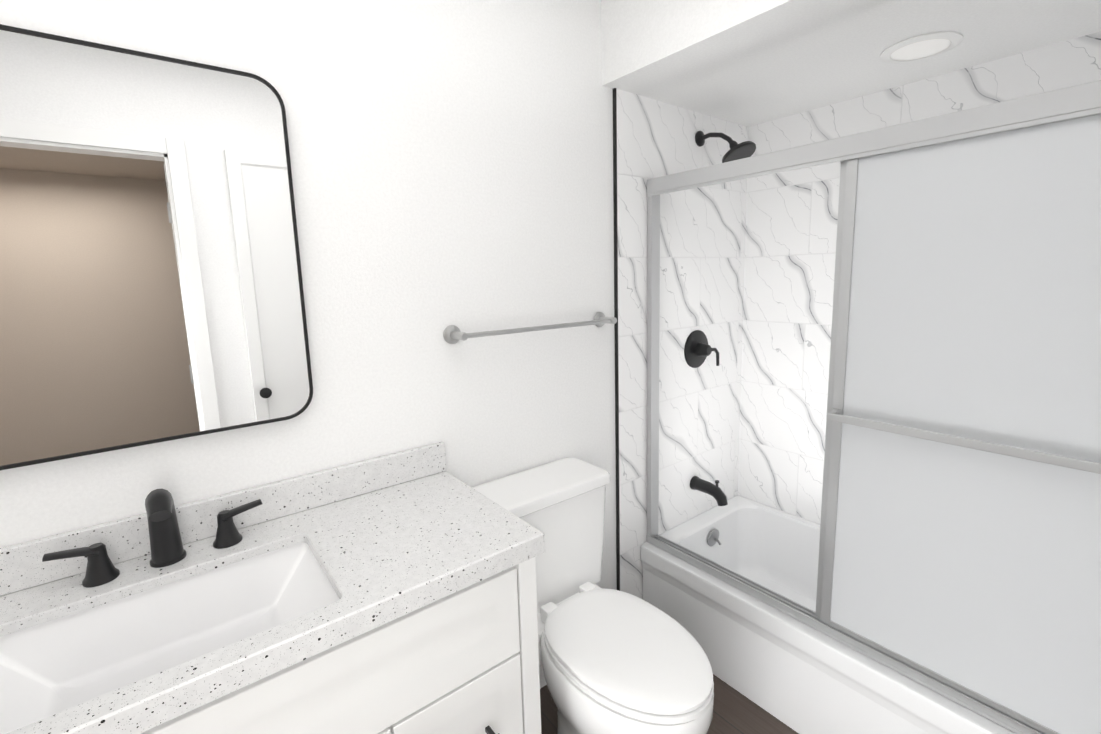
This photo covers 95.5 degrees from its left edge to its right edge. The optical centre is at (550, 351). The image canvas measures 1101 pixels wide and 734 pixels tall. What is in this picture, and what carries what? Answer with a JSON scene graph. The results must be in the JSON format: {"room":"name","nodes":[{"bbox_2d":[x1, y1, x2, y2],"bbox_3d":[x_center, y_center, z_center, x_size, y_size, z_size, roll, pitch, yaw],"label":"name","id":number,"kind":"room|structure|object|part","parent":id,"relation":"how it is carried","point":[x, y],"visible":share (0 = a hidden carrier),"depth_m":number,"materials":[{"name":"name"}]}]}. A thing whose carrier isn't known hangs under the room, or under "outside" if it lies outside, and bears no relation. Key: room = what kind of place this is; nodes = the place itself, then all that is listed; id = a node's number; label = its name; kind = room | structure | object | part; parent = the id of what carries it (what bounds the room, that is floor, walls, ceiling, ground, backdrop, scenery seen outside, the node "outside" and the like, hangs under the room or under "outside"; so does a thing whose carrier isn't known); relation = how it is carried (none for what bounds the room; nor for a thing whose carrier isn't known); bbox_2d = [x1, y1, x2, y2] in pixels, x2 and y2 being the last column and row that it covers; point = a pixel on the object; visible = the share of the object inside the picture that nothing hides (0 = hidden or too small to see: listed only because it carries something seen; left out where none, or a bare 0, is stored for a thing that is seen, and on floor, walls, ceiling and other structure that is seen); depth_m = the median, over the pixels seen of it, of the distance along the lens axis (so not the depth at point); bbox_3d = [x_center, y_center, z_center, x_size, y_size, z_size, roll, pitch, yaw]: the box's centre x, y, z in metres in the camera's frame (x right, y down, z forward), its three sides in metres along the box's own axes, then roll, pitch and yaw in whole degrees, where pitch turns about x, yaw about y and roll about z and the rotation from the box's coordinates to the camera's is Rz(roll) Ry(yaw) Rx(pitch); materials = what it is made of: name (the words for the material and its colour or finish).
{"room":"bathroom","nodes":[
{"label":"bathroom","id":0,"kind":"room"},
{"bbox_2d":[0,442,446,593],"bbox_3d":[-0.819,0.377,1.062,1.298,0.084,0.020,-8,11,-37],"label":"backsplash","id":1,"kind":"structure","parent":0,"relation":"attached to","point":[19,563],"depth_m":1.17,"materials":[{"name":"white stone"}]},
{"bbox_2d":[0,0,616,687],"bbox_3d":[-0.238,0.025,1.535,3.080,2.440,0.127,-8,11,-37],"label":"wall","id":2,"kind":"structure","parent":0,"point":[452,162],"depth_m":1.16,"materials":[{"name":"white paint"}]},
{"bbox_3d":[-0.839,-0.187,0.970,0.641,0.760,0.025,-8,11,-37],"label":"mirror with black frame","id":3,"kind":"part","parent":2,"relation":"part of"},
{"bbox_2d":[443,312,616,343],"bbox_3d":[-0.030,-0.077,1.586,0.637,0.054,0.080,-8,11,-37],"label":"towel rail","id":4,"kind":"object","parent":2,"relation":"attached to","point":[453,334],"visible":1,"depth_m":1.49,"materials":[{"name":"silver metal"}]},
{"bbox_2d":[616,88,748,599],"bbox_3d":[0.583,0.084,2.136,0.843,2.100,0.010,-8,11,-37],"label":"wall tile","id":5,"kind":"structure","parent":2,"relation":"attached to","point":[702,245],"depth_m":2.06,"materials":[{"name":"stone"}]},
{"bbox_2d":[613,88,619,590],"bbox_3d":[0.249,0.132,1.878,0.007,2.100,0.012,-8,11,-37],"label":"trim","id":6,"kind":"structure","parent":5,"relation":"attached to","point":[616,328],"depth_m":1.84,"materials":[{"name":"black metal"}]},
{"bbox_2d":[684,330,718,367],"bbox_3d":[0.647,-0.007,2.125,0.164,0.164,0.066,-8,11,-37],"label":"shower valve","id":7,"kind":"object","parent":5,"relation":"attached to","point":[698,349],"visible":1,"depth_m":2.12,"materials":[{"name":"black metal"}]},
{"bbox_2d":[690,476,727,505],"bbox_3d":[0.695,0.602,2.176,0.062,0.104,0.168,-8,11,-37],"label":"tub spout","id":8,"kind":"object","parent":5,"relation":"attached to","point":[716,492],"visible":1,"depth_m":2.15,"materials":[{"name":"black metal"}]},
{"bbox_2d":[695,131,755,162],"bbox_3d":[0.677,-0.797,1.939,0.132,0.165,0.236,-8,11,-37],"label":"shower head","id":9,"kind":"object","parent":5,"relation":"attached to","point":[742,150],"visible":0.9,"depth_m":1.90},
{"bbox_2d":[540,674,798,733],"bbox_3d":[0.663,1.520,-0.169,4.060,0.060,4.200,-8,11,-37],"label":"floor","id":10,"kind":"structure","parent":0,"point":[735,711],"depth_m":1.67,"materials":[{"name":"brown wood"}]},
{"bbox_2d":[0,534,544,733],"bbox_3d":[-0.649,0.906,0.949,1.286,0.895,0.512,-8,11,-37],"label":"bathroom vanity","id":11,"kind":"object","parent":10,"relation":"on","point":[458,654],"depth_m":0.94,"materials":[{"name":"white paint"}]},
{"bbox_2d":[0,470,543,733],"bbox_3d":[-0.673,0.465,0.888,1.298,0.045,0.488,-8,11,-37],"label":"countertop","id":12,"kind":"structure","parent":11,"relation":"on","point":[378,547],"depth_m":1.00,"materials":[{"name":"white stone"}]},
{"bbox_2d":[40,489,263,589],"bbox_3d":[-0.765,0.347,0.987,0.347,0.162,0.117,-8,11,-37],"label":"faucet","id":13,"kind":"object","parent":12,"relation":"on","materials":[{"name":"black metal"}]},
{"bbox_2d":[472,457,713,733],"bbox_3d":[0.130,0.842,1.422,0.448,0.839,0.714,-8,11,-37],"label":"toilet","id":14,"kind":"object","parent":10,"relation":"on","point":[612,661],"visible":0.9,"depth_m":1.34,"materials":[{"name":"white ceramic"}]},
{"bbox_2d":[641,496,1015,733],"bbox_3d":[1.113,1.010,1.706,0.714,0.368,1.495,-8,11,-37],"label":"bathtub","id":15,"kind":"object","parent":10,"relation":"on","point":[797,676],"visible":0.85,"depth_m":1.71,"materials":[{"name":"white ceramic"}]},
{"bbox_2d":[646,80,1100,733],"bbox_3d":[0.846,0.148,1.386,0.088,1.443,1.496,-8,11,-37],"label":"shower door frame","id":16,"kind":"object","parent":15,"relation":"on","point":[960,546],"visible":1,"depth_m":1.20,"materials":[{"name":"grey metal"}]},
{"bbox_2d":[601,0,1100,126],"bbox_3d":[0.992,-1.043,1.348,0.900,0.340,1.520,-8,11,-37],"label":"ceiling bulkhead","id":17,"kind":"object","parent":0,"point":[748,63],"visible":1,"depth_m":1.48,"materials":[{"name":"white paint"}]},
{"bbox_2d":[880,31,962,62],"bbox_3d":[1.082,-0.886,1.465,0.196,0.008,0.196,-8,11,-37],"label":"recessed light","id":18,"kind":"object","parent":17,"relation":"attached to","point":[916,48],"visible":0.96,"depth_m":1.44,"materials":[{"name":"white paint"}]},
{"bbox_3d":[1.451,-0.057,1.771,0.114,2.440,1.620,-8,11,-37],"label":"wall","id":19,"kind":"structure","parent":0,"visible":0},
{"bbox_2d":[738,31,1100,523],"bbox_3d":[1.379,0.114,1.794,0.010,2.100,1.510,-8,11,-37],"label":"wall tile","id":20,"kind":"structure","parent":19,"relation":"attached to","point":[790,239],"depth_m":2.13,"materials":[{"name":"stone"}]}
]}

